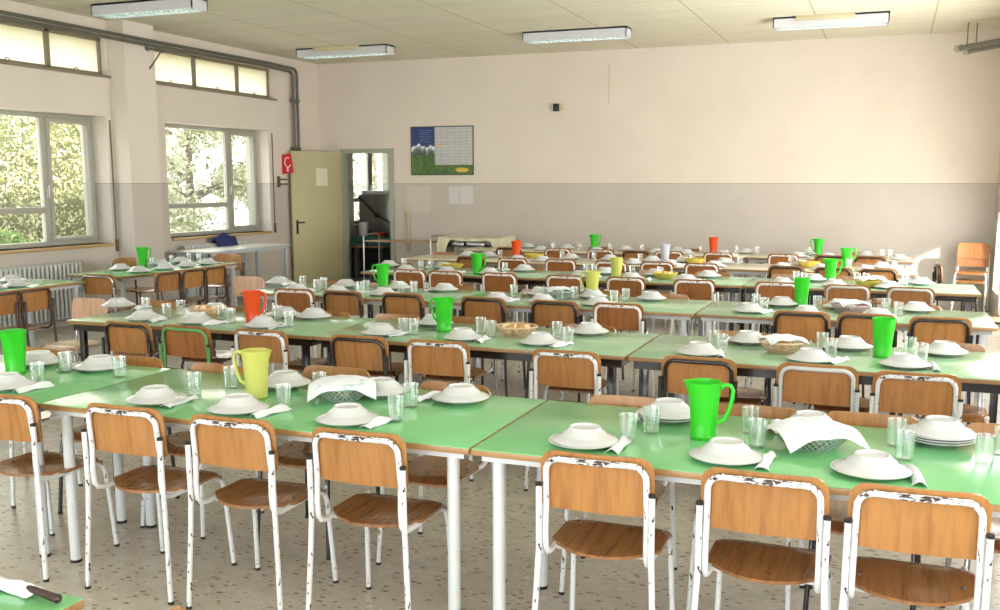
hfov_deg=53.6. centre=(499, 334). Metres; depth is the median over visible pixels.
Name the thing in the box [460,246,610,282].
dining table
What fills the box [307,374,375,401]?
napkin
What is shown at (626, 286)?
chair
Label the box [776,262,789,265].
plate
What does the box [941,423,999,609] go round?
chair
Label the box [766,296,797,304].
plate
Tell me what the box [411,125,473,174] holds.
poster
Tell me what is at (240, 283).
chair
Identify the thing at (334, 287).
plate
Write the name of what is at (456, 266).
bread bowl
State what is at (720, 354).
paper napkin
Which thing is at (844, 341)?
plate
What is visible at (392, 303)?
chair
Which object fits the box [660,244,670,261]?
water jug
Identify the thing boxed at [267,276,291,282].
plate
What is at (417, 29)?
ceiling
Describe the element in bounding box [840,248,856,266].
water jug
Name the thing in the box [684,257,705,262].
bread bowl
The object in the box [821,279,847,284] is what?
plate
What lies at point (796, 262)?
plate
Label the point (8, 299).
chair
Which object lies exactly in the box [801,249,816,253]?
plate
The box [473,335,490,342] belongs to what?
paper napkin
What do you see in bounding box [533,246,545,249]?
plate
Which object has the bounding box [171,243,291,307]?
dining table
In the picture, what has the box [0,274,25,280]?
plate
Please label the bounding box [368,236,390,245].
plastic crate
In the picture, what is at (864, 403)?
chair
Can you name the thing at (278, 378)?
plate
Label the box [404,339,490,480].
chair
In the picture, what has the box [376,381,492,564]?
chair
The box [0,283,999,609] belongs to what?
floor
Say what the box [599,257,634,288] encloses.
chair
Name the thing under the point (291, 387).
dinner plate
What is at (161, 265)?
plate
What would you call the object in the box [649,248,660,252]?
plate
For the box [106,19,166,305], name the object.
wall pillar
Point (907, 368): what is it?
dinner plate
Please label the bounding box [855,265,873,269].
plate
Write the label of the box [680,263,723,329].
chair
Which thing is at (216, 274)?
chair
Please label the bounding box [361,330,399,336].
dinner plate
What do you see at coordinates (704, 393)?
water jug
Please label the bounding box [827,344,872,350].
dinner plate
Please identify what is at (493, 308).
chair
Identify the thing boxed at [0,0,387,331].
wall
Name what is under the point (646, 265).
chair
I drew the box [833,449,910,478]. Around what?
plate
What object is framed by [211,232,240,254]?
jacket
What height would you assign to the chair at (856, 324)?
0.787 m
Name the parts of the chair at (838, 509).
leg, seat, backrest, leg, leg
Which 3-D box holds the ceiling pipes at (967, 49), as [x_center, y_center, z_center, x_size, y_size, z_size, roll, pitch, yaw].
[5.882,-3.592,11.800,0.230,0.361,1.012,-3,9,-17]
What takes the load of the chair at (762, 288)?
on the floor at (131, 575)
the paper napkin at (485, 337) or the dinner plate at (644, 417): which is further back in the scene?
the paper napkin at (485, 337)
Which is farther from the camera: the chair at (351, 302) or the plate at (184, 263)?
the plate at (184, 263)
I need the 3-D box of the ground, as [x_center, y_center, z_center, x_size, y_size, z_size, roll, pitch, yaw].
[-16.694,-0.266,14.200,22.630,0.140,54.000,3,9,21]
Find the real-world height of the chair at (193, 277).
0.787 m
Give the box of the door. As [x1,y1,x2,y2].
[289,148,394,283]
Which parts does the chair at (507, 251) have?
backrest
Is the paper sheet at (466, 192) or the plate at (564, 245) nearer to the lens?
the plate at (564, 245)
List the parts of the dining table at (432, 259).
apron frame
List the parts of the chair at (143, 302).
seat, backrest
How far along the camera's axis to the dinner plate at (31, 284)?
8.95 m
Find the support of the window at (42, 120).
in the wall at (26, 89)
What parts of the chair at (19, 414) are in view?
backrest, leg, leg, seat, leg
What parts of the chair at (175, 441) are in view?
leg, seat, leg, backrest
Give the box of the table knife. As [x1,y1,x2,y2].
[4,577,61,602]
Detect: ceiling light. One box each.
[91,0,207,18]
[296,44,394,58]
[523,26,631,43]
[773,11,889,30]
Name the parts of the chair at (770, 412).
leg, backrest, leg, leg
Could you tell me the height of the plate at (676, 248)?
0.049 m
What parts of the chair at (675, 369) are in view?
leg, backrest, leg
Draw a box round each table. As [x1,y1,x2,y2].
[0,278,85,354]
[0,355,171,557]
[0,590,83,609]
[40,369,545,609]
[66,261,239,307]
[67,306,376,420]
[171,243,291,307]
[240,283,485,381]
[314,319,658,396]
[350,245,390,276]
[361,266,562,327]
[400,254,562,308]
[452,291,713,401]
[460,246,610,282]
[471,400,999,609]
[538,271,752,330]
[575,259,733,331]
[611,249,753,301]
[628,334,999,422]
[696,301,997,405]
[723,263,917,341]
[742,278,980,331]
[746,253,913,282]
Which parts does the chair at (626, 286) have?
backrest, leg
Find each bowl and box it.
[373,232,385,236]
[441,263,463,269]
[524,253,543,258]
[652,271,677,279]
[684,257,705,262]
[798,260,820,267]
[854,278,882,287]
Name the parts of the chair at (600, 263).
backrest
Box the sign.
[282,153,293,173]
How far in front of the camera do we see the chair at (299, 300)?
8.27 m
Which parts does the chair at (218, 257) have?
seat, backrest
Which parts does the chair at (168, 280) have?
leg, backrest, leg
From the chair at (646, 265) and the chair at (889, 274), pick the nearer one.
the chair at (889, 274)
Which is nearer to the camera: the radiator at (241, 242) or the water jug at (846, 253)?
the water jug at (846, 253)
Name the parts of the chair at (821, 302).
backrest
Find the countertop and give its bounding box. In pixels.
[350,245,390,247]
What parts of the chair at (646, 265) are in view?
backrest, seat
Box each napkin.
[0,577,42,597]
[12,381,54,393]
[56,362,82,370]
[132,304,151,309]
[147,316,168,322]
[160,395,197,407]
[199,320,227,325]
[249,404,291,418]
[264,322,286,329]
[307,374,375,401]
[359,414,398,428]
[388,330,411,336]
[411,391,441,401]
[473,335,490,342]
[505,298,519,301]
[544,286,574,292]
[548,341,573,347]
[605,435,632,453]
[628,412,642,421]
[717,349,724,357]
[720,336,732,343]
[754,451,775,470]
[756,334,808,344]
[758,309,772,313]
[758,416,869,453]
[765,419,780,433]
[820,342,829,348]
[827,356,849,363]
[829,299,871,306]
[853,276,883,281]
[905,464,927,486]
[928,361,941,371]
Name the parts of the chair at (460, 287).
backrest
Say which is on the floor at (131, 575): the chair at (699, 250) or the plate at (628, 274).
the chair at (699, 250)
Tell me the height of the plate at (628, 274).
0.049 m
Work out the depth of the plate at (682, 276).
9.47 m
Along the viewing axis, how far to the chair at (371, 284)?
9.18 m
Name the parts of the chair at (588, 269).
backrest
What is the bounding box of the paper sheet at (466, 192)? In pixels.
[460,186,472,203]
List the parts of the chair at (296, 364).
seat, backrest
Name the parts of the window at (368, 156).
frame, sash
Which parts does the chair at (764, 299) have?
leg, backrest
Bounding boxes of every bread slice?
[197,305,205,312]
[504,324,511,333]
[511,324,517,332]
[517,324,527,332]
[775,341,789,350]
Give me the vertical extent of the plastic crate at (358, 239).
0.156 m
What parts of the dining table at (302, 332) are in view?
leg, leg, apron frame, leg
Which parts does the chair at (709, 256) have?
backrest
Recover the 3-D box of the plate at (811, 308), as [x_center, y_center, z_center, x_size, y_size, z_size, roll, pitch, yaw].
[2.189,-0.185,7.066,0.238,0.049,0.238,-1,9,-6]
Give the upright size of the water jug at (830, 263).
0.214 m
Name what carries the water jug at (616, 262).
on the dining table at (732, 285)
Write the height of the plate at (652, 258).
0.049 m
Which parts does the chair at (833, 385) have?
leg, leg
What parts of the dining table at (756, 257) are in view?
apron frame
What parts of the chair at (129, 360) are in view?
leg, seat, backrest, leg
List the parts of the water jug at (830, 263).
jug handle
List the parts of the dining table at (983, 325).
leg, leg, apron frame, leg, leg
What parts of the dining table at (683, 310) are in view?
apron frame, leg, leg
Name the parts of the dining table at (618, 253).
apron frame, leg, leg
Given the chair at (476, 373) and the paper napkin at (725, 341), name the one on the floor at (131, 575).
the chair at (476, 373)
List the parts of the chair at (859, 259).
backrest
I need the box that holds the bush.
[0,227,35,243]
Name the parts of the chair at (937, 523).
leg, leg, seat, backrest, leg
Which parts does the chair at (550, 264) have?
backrest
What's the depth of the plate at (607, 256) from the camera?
12.11 m
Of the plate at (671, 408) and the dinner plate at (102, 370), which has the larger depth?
the dinner plate at (102, 370)
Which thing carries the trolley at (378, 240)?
on the floor at (131, 575)
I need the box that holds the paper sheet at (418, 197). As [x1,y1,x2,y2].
[407,186,429,211]
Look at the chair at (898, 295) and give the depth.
8.40 m
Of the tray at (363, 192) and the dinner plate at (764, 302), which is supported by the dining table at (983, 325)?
the dinner plate at (764, 302)
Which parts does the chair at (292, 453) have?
leg, seat, leg, leg, backrest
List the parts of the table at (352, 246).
leg, leg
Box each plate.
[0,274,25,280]
[0,372,34,388]
[0,381,35,391]
[3,279,30,285]
[7,284,31,287]
[26,350,63,364]
[26,359,64,366]
[73,363,125,371]
[75,354,124,369]
[101,304,135,308]
[102,297,134,305]
[109,263,131,268]
[124,317,149,321]
[126,309,161,319]
[126,384,183,403]
[127,266,149,271]
[128,393,187,405]
[150,259,170,263]
[154,263,175,268]
[171,257,190,261]
[176,261,197,265]
[178,319,215,324]
[179,312,214,322]
[197,258,217,262]
[197,262,218,264]
[207,403,269,415]
[208,303,231,311]
[209,393,267,413]
[244,316,281,326]
[244,323,282,328]
[266,314,295,317]
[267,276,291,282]
[267,306,299,315]
[268,369,310,386]
[268,382,310,388]
[287,283,309,288]
[296,314,331,319]
[297,308,330,317]
[315,414,378,426]
[317,403,377,424]
[323,285,350,291]
[333,279,358,285]
[353,388,408,397]
[357,377,407,394]
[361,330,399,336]
[362,323,399,333]
[370,287,395,294]
[381,260,398,265]
[385,286,411,289]
[386,281,411,287]
[397,265,415,268]
[416,314,451,324]
[417,321,453,326]
[430,289,457,291]
[431,283,457,289]
[431,393,488,403]
[433,262,447,266]
[434,383,488,401]
[436,266,457,270]
[442,335,482,341]
[443,327,481,338]
[459,251,473,254]
[478,267,500,272]
[483,251,497,255]
[486,292,510,299]
[511,255,527,259]
[513,269,535,271]
[514,264,533,269]
[518,339,552,345]
[520,331,559,343]
[521,243,535,246]
[527,287,552,293]
[527,293,555,301]
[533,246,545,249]
[533,256,549,260]
[548,434,617,449]
[552,422,617,447]
[559,244,574,247]
[561,253,580,257]
[569,329,608,335]
[570,270,584,276]
[570,322,607,332]
[578,289,606,296]
[582,296,612,304]
[596,267,610,272]
[600,254,615,258]
[617,245,632,248]
[620,272,643,277]
[625,258,641,262]
[636,297,666,300]
[637,291,665,298]
[637,407,689,420]
[639,397,689,418]
[639,415,689,422]
[643,256,661,260]
[644,268,661,274]
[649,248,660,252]
[663,259,678,264]
[670,246,682,250]
[674,274,697,279]
[675,256,688,260]
[676,350,722,356]
[678,341,720,354]
[681,249,694,252]
[689,448,762,465]
[691,437,761,463]
[697,270,720,275]
[697,275,721,277]
[708,260,724,265]
[717,257,733,262]
[728,339,768,344]
[729,330,767,341]
[732,309,766,313]
[733,302,765,311]
[737,248,754,251]
[764,302,796,306]
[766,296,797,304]
[770,277,793,282]
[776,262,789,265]
[782,410,831,419]
[786,356,834,363]
[787,347,833,361]
[791,259,805,264]
[791,305,821,311]
[792,252,806,255]
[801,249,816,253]
[805,273,825,279]
[811,263,824,268]
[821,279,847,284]
[822,252,834,254]
[824,298,854,307]
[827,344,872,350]
[828,335,871,347]
[830,458,912,479]
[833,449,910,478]
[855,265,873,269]
[856,251,874,254]
[865,308,895,316]
[871,275,886,280]
[872,262,893,266]
[875,280,902,287]
[879,352,928,366]
[879,362,930,369]
[889,254,908,258]
[899,301,933,310]
[899,308,934,312]
[901,433,976,446]
[902,424,976,441]
[902,430,976,443]
[906,415,976,439]
[907,277,933,283]
[907,282,934,284]
[918,347,966,355]
[921,340,967,353]
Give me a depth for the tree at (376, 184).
25.16 m
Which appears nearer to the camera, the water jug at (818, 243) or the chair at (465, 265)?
the chair at (465, 265)
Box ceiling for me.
[9,0,999,63]
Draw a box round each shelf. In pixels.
[364,239,436,242]
[447,245,492,246]
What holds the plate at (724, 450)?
on the dinner plate at (693, 448)
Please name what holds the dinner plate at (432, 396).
on the dining table at (432, 427)
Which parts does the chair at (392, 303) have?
backrest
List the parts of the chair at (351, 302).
backrest, leg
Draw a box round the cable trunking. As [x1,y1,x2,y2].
[608,64,609,103]
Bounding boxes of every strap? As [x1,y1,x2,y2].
[109,120,118,251]
[271,133,276,232]
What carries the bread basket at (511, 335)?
on the dining table at (613, 349)
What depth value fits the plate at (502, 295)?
7.87 m
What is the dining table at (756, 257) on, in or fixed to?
on the floor at (131, 575)
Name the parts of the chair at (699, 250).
backrest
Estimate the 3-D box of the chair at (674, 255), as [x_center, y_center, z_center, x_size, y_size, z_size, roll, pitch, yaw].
[2.269,-0.739,13.171,0.447,0.787,0.458,3,9,19]
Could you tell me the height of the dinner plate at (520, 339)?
0.023 m
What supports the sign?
attached to the wall at (26, 89)
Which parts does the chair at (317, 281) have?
leg, backrest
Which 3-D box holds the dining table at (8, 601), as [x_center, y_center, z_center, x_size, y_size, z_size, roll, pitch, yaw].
[-1.847,0.970,2.197,1.600,0.720,0.860,3,9,21]
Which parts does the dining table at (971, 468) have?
leg, leg, apron frame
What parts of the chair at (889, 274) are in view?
seat, backrest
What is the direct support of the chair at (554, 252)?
on the floor at (131, 575)
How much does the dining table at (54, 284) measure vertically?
0.720 m
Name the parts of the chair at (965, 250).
seat, backrest, leg, leg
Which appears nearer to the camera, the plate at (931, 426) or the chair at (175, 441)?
the plate at (931, 426)
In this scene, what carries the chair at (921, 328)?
on the floor at (131, 575)
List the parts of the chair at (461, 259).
seat, backrest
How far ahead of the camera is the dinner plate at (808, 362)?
5.14 m
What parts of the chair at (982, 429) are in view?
leg, leg, backrest, seat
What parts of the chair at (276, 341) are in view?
backrest, leg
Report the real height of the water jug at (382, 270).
0.214 m
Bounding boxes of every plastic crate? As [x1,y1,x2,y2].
[349,236,373,245]
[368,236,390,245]
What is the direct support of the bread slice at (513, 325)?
in the bread basket at (511, 335)
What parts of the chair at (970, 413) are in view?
backrest, seat, leg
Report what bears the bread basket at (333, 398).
on the dining table at (432, 427)
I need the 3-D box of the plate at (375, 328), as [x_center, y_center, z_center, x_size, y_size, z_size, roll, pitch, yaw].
[-0.738,-0.044,6.148,0.238,0.049,0.238,6,10,32]
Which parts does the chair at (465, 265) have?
backrest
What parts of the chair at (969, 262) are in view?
seat, backrest, leg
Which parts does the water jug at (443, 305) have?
jug handle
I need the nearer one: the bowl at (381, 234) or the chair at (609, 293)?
the chair at (609, 293)
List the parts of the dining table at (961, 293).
leg, apron frame, leg, leg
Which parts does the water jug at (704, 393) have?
jug handle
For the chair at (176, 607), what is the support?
on the floor at (131, 575)
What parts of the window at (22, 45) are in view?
pane, sill, pane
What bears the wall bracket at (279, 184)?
attached to the wall at (26, 89)
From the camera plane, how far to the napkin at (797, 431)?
3.44 m
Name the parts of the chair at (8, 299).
backrest, leg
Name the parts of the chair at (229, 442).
leg, backrest, leg, seat, leg, leg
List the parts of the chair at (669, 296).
leg, backrest, leg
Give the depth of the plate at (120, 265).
10.72 m
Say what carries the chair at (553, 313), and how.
on the floor at (131, 575)
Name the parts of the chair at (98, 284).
backrest, leg, seat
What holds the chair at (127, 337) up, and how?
on the floor at (131, 575)
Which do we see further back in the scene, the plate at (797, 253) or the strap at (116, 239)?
the plate at (797, 253)
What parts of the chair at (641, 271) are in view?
backrest, leg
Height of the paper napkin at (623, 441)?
0.029 m
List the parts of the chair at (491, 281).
backrest, leg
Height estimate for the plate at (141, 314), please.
0.049 m
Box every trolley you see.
[363,233,443,285]
[447,240,492,252]
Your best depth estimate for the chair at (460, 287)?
8.84 m
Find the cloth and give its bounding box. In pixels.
[437,234,515,251]
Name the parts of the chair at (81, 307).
seat, leg, leg, backrest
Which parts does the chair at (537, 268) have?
backrest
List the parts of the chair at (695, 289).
leg, leg, backrest, leg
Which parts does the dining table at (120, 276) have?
leg, apron frame, leg, leg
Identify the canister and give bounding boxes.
[358,222,367,235]
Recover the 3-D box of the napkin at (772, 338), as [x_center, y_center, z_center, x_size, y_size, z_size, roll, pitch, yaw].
[1.579,0.018,5.526,0.220,0.042,0.220,-1,9,-7]
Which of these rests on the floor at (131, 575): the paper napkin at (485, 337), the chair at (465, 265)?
the chair at (465, 265)
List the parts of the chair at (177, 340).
leg, leg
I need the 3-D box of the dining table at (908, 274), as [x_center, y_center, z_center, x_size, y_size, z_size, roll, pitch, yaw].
[3.567,-0.386,11.077,2.000,0.720,0.860,3,9,21]
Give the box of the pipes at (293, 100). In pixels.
[0,10,300,150]
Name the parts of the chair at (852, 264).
backrest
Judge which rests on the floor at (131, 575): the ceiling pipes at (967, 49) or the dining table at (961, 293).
the dining table at (961, 293)
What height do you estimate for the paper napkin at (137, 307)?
0.029 m
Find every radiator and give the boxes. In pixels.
[0,260,83,327]
[181,240,246,297]
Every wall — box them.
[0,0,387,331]
[318,30,999,308]
[988,156,999,316]
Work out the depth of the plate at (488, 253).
12.68 m
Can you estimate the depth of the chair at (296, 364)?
7.02 m
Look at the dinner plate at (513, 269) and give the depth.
10.59 m
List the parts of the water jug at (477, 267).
jug handle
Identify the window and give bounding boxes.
[0,20,110,77]
[0,109,113,254]
[154,48,276,100]
[165,123,271,240]
[354,153,389,226]
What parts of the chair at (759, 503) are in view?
leg, leg, backrest, seat, leg, leg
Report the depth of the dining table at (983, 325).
7.13 m
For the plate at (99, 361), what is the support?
on the dinner plate at (102, 370)
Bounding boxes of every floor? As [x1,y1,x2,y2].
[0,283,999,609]
[350,276,390,283]
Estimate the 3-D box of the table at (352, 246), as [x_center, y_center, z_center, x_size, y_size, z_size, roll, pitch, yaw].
[-2.331,-1.278,17.349,0.800,0.590,0.380,3,9,21]
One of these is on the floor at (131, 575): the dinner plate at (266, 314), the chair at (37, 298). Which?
the chair at (37, 298)
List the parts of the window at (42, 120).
handle, sill, sash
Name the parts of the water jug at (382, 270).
jug handle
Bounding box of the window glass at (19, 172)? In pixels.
[0,115,85,242]
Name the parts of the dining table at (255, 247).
leg, apron frame, leg, leg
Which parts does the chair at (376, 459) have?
leg, backrest, leg, seat, leg, leg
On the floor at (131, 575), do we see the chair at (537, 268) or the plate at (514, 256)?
the chair at (537, 268)
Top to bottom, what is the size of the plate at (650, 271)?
0.049 m
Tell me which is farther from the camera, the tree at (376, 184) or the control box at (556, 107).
the tree at (376, 184)
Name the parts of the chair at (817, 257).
backrest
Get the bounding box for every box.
[403,205,409,211]
[553,104,563,110]
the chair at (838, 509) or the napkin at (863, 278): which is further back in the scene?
the napkin at (863, 278)
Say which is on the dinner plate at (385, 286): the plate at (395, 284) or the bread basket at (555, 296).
the plate at (395, 284)
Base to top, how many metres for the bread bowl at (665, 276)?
0.067 m
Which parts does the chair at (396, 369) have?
seat, backrest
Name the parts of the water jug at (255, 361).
jug handle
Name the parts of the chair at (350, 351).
leg, backrest, leg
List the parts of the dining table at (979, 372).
leg, leg, apron frame, leg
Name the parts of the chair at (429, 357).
leg, backrest, leg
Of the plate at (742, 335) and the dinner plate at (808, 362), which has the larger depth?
the plate at (742, 335)
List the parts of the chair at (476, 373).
seat, backrest, leg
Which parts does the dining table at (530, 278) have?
leg, apron frame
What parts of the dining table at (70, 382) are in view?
leg, leg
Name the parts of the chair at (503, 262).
backrest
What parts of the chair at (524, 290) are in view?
leg, leg, backrest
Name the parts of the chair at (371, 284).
backrest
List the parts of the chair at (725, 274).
leg, backrest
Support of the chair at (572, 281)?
on the floor at (131, 575)
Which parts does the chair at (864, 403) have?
seat, backrest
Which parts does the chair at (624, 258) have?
backrest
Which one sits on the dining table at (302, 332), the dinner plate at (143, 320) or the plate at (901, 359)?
the dinner plate at (143, 320)
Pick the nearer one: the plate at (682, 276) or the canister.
the plate at (682, 276)
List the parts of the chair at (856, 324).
backrest, leg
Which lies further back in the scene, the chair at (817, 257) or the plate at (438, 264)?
the chair at (817, 257)
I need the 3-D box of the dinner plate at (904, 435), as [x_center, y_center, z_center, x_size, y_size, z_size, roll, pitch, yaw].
[1.597,0.379,3.602,0.252,0.023,0.252,3,9,21]
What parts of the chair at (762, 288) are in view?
leg, backrest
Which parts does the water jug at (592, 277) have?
jug handle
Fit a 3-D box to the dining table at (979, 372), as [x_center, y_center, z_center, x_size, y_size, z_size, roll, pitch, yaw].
[1.771,0.466,5.497,1.970,0.720,0.860,3,9,21]
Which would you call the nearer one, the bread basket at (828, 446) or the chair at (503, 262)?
the bread basket at (828, 446)
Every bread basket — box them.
[188,304,225,316]
[320,390,364,401]
[496,322,537,337]
[543,289,574,298]
[758,338,805,353]
[778,432,845,452]
[831,302,869,312]
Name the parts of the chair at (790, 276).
backrest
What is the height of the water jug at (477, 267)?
0.214 m
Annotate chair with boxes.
[0,289,29,346]
[0,394,119,581]
[1,286,57,341]
[9,347,82,507]
[40,297,110,360]
[58,355,179,513]
[80,274,134,311]
[81,402,236,604]
[101,321,189,369]
[111,300,185,368]
[112,257,163,312]
[132,270,184,340]
[140,362,263,538]
[158,324,212,367]
[169,267,208,305]
[170,606,184,609]
[181,306,244,367]
[184,414,338,609]
[185,265,229,305]
[200,254,243,305]
[231,328,291,441]
[233,276,267,360]
[257,365,383,559]
[272,288,316,371]
[282,311,350,370]
[292,280,337,360]
[306,427,447,609]
[320,290,363,356]
[327,334,416,388]
[366,314,423,381]
[368,283,389,317]
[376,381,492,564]
[378,292,424,376]
[391,269,426,315]
[396,262,413,265]
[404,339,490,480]
[419,285,478,374]
[422,316,498,395]
[426,270,462,313]
[430,252,455,264]
[430,264,475,313]
[454,256,485,315]
[457,296,525,396]
[480,272,517,323]
[495,247,521,290]
[496,257,536,322]
[501,289,560,380]
[513,267,545,326]
[524,348,600,490]
[525,299,593,401]
[532,450,674,609]
[543,274,592,327]
[544,324,618,401]
[545,248,570,257]
[545,259,585,321]
[559,394,676,594]
[579,290,623,388]
[584,268,597,289]
[586,249,613,258]
[586,302,654,402]
[591,260,627,316]
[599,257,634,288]
[604,276,654,333]
[622,250,650,259]
[629,270,673,334]
[632,293,689,394]
[640,261,678,331]
[654,251,682,259]
[655,355,737,480]
[670,279,718,334]
[677,248,702,274]
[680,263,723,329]
[686,403,804,609]
[690,271,729,335]
[691,467,831,609]
[703,252,735,301]
[710,330,770,405]
[744,297,801,403]
[751,281,797,340]
[763,265,804,332]
[765,274,809,341]
[765,310,830,413]
[766,254,798,277]
[773,362,859,411]
[803,411,920,609]
[804,300,864,404]
[807,337,872,412]
[810,255,841,304]
[811,267,851,304]
[823,284,871,306]
[834,312,897,414]
[835,276,858,280]
[838,483,994,609]
[850,262,876,307]
[853,256,886,307]
[858,268,898,303]
[869,370,962,422]
[884,286,935,307]
[890,304,940,309]
[898,316,973,424]
[908,342,988,422]
[932,263,976,311]
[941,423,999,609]
[950,258,988,311]
[951,243,990,306]
[976,316,999,343]
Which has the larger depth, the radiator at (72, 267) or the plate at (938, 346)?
the radiator at (72, 267)
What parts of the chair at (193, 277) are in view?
seat, backrest, leg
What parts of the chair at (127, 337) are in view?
leg, backrest, leg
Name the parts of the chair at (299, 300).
leg, backrest, leg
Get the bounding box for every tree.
[165,128,247,232]
[243,150,364,216]
[353,153,382,219]
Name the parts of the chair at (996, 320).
seat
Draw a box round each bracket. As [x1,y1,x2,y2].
[145,46,163,68]
[277,176,287,186]
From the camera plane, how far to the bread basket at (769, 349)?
5.46 m
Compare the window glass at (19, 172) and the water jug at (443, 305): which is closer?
the water jug at (443, 305)
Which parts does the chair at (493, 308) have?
leg, backrest, leg, leg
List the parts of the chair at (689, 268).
backrest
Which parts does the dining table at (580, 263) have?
apron frame, leg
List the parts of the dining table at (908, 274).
leg, apron frame, leg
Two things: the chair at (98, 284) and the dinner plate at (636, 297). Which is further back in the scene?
the chair at (98, 284)
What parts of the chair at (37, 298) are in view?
leg, seat, backrest, leg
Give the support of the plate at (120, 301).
on the dinner plate
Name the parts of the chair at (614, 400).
leg, leg, backrest, seat, leg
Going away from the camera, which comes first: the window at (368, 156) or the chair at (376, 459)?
the chair at (376, 459)
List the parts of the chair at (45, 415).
leg, leg, backrest, seat, leg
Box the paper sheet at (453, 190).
[449,186,458,203]
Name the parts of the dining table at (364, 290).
apron frame, leg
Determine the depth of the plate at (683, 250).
13.12 m
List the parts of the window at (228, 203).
sill, handle, sash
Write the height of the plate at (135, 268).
0.049 m
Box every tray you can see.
[362,191,389,193]
[447,242,468,245]
[466,242,490,246]
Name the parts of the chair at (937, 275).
backrest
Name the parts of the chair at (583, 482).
leg, leg, backrest, seat, leg, leg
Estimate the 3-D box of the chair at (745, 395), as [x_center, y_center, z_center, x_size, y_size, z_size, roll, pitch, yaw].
[1.412,0.379,5.937,0.432,0.760,0.442,3,9,19]
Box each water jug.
[0,329,26,373]
[135,247,151,265]
[232,348,271,399]
[241,290,266,322]
[372,264,389,286]
[430,297,453,331]
[470,253,486,273]
[511,240,520,255]
[579,270,601,289]
[589,234,601,248]
[610,257,622,276]
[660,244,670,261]
[683,378,734,440]
[709,237,717,251]
[794,277,810,305]
[810,238,824,254]
[823,258,842,280]
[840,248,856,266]
[872,316,896,357]
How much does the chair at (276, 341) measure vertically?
0.787 m
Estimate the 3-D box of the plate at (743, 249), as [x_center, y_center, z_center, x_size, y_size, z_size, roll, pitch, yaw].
[3.335,-1.150,13.387,0.238,0.049,0.238,3,9,18]
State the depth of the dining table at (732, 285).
9.54 m
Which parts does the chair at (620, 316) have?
leg, leg, backrest, leg, leg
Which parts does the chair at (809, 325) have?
leg, backrest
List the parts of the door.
handle, panel, frame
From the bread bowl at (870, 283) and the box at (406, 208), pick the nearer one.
the bread bowl at (870, 283)
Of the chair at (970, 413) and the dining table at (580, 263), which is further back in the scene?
the dining table at (580, 263)
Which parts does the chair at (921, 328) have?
leg, backrest, leg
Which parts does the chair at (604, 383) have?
leg, seat, backrest, leg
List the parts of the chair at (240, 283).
backrest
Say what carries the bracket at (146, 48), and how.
attached to the wall pillar
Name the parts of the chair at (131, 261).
backrest, seat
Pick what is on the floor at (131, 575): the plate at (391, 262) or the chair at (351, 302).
the chair at (351, 302)
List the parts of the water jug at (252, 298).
jug handle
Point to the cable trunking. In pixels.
(609, 64)
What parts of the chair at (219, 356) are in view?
seat, backrest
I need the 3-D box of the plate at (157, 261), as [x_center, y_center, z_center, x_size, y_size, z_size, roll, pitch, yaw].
[-3.918,-0.846,11.395,0.238,0.049,0.238,3,9,21]
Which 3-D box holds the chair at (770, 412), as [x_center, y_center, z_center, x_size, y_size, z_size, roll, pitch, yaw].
[0.983,0.689,3.917,0.431,0.758,0.441,3,9,21]
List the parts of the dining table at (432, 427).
leg, leg, apron frame, leg, leg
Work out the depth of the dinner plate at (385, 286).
8.73 m
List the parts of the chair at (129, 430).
leg, backrest, leg, leg, seat, leg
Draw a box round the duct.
[405,212,410,251]
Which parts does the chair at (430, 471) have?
leg, leg, seat, backrest, leg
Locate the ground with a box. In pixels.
[170,227,225,231]
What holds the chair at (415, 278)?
on the floor at (131, 575)
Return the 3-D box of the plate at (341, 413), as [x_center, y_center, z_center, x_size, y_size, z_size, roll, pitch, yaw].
[-0.598,0.301,3.885,0.238,0.049,0.238,-2,9,-15]
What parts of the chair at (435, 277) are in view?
backrest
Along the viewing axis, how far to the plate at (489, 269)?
10.20 m
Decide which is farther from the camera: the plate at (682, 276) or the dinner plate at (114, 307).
the plate at (682, 276)
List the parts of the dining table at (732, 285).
apron frame, leg, leg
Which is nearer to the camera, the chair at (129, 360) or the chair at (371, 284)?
the chair at (129, 360)
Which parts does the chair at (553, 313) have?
leg, backrest, leg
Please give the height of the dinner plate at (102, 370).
0.023 m
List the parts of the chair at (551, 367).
leg, backrest, leg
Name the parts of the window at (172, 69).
pane, pane, sill, pane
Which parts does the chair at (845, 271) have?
backrest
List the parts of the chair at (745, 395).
backrest, seat, leg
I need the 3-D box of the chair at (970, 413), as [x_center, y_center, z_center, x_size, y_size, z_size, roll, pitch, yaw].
[2.506,0.445,5.516,0.431,0.757,0.441,3,9,19]
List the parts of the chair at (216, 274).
seat, leg, backrest, leg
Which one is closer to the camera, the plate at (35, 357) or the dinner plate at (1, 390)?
the dinner plate at (1, 390)
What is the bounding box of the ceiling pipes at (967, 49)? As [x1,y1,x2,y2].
[954,22,999,54]
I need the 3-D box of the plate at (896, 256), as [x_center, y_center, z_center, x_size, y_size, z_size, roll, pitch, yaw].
[4.927,-0.970,12.210,0.238,0.049,0.238,3,9,17]
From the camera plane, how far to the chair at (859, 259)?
12.03 m
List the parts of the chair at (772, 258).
backrest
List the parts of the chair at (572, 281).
backrest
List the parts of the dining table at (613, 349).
leg, apron frame, leg, leg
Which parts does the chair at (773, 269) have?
backrest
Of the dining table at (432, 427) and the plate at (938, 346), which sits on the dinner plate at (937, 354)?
the plate at (938, 346)
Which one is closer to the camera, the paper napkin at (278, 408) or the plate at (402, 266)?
the paper napkin at (278, 408)
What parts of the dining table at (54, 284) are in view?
leg, apron frame, leg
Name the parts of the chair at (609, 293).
backrest, leg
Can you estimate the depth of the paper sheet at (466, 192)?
15.68 m
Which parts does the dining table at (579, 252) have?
apron frame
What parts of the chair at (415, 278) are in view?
backrest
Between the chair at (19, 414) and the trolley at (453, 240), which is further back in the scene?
the trolley at (453, 240)
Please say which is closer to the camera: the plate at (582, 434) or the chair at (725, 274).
the plate at (582, 434)

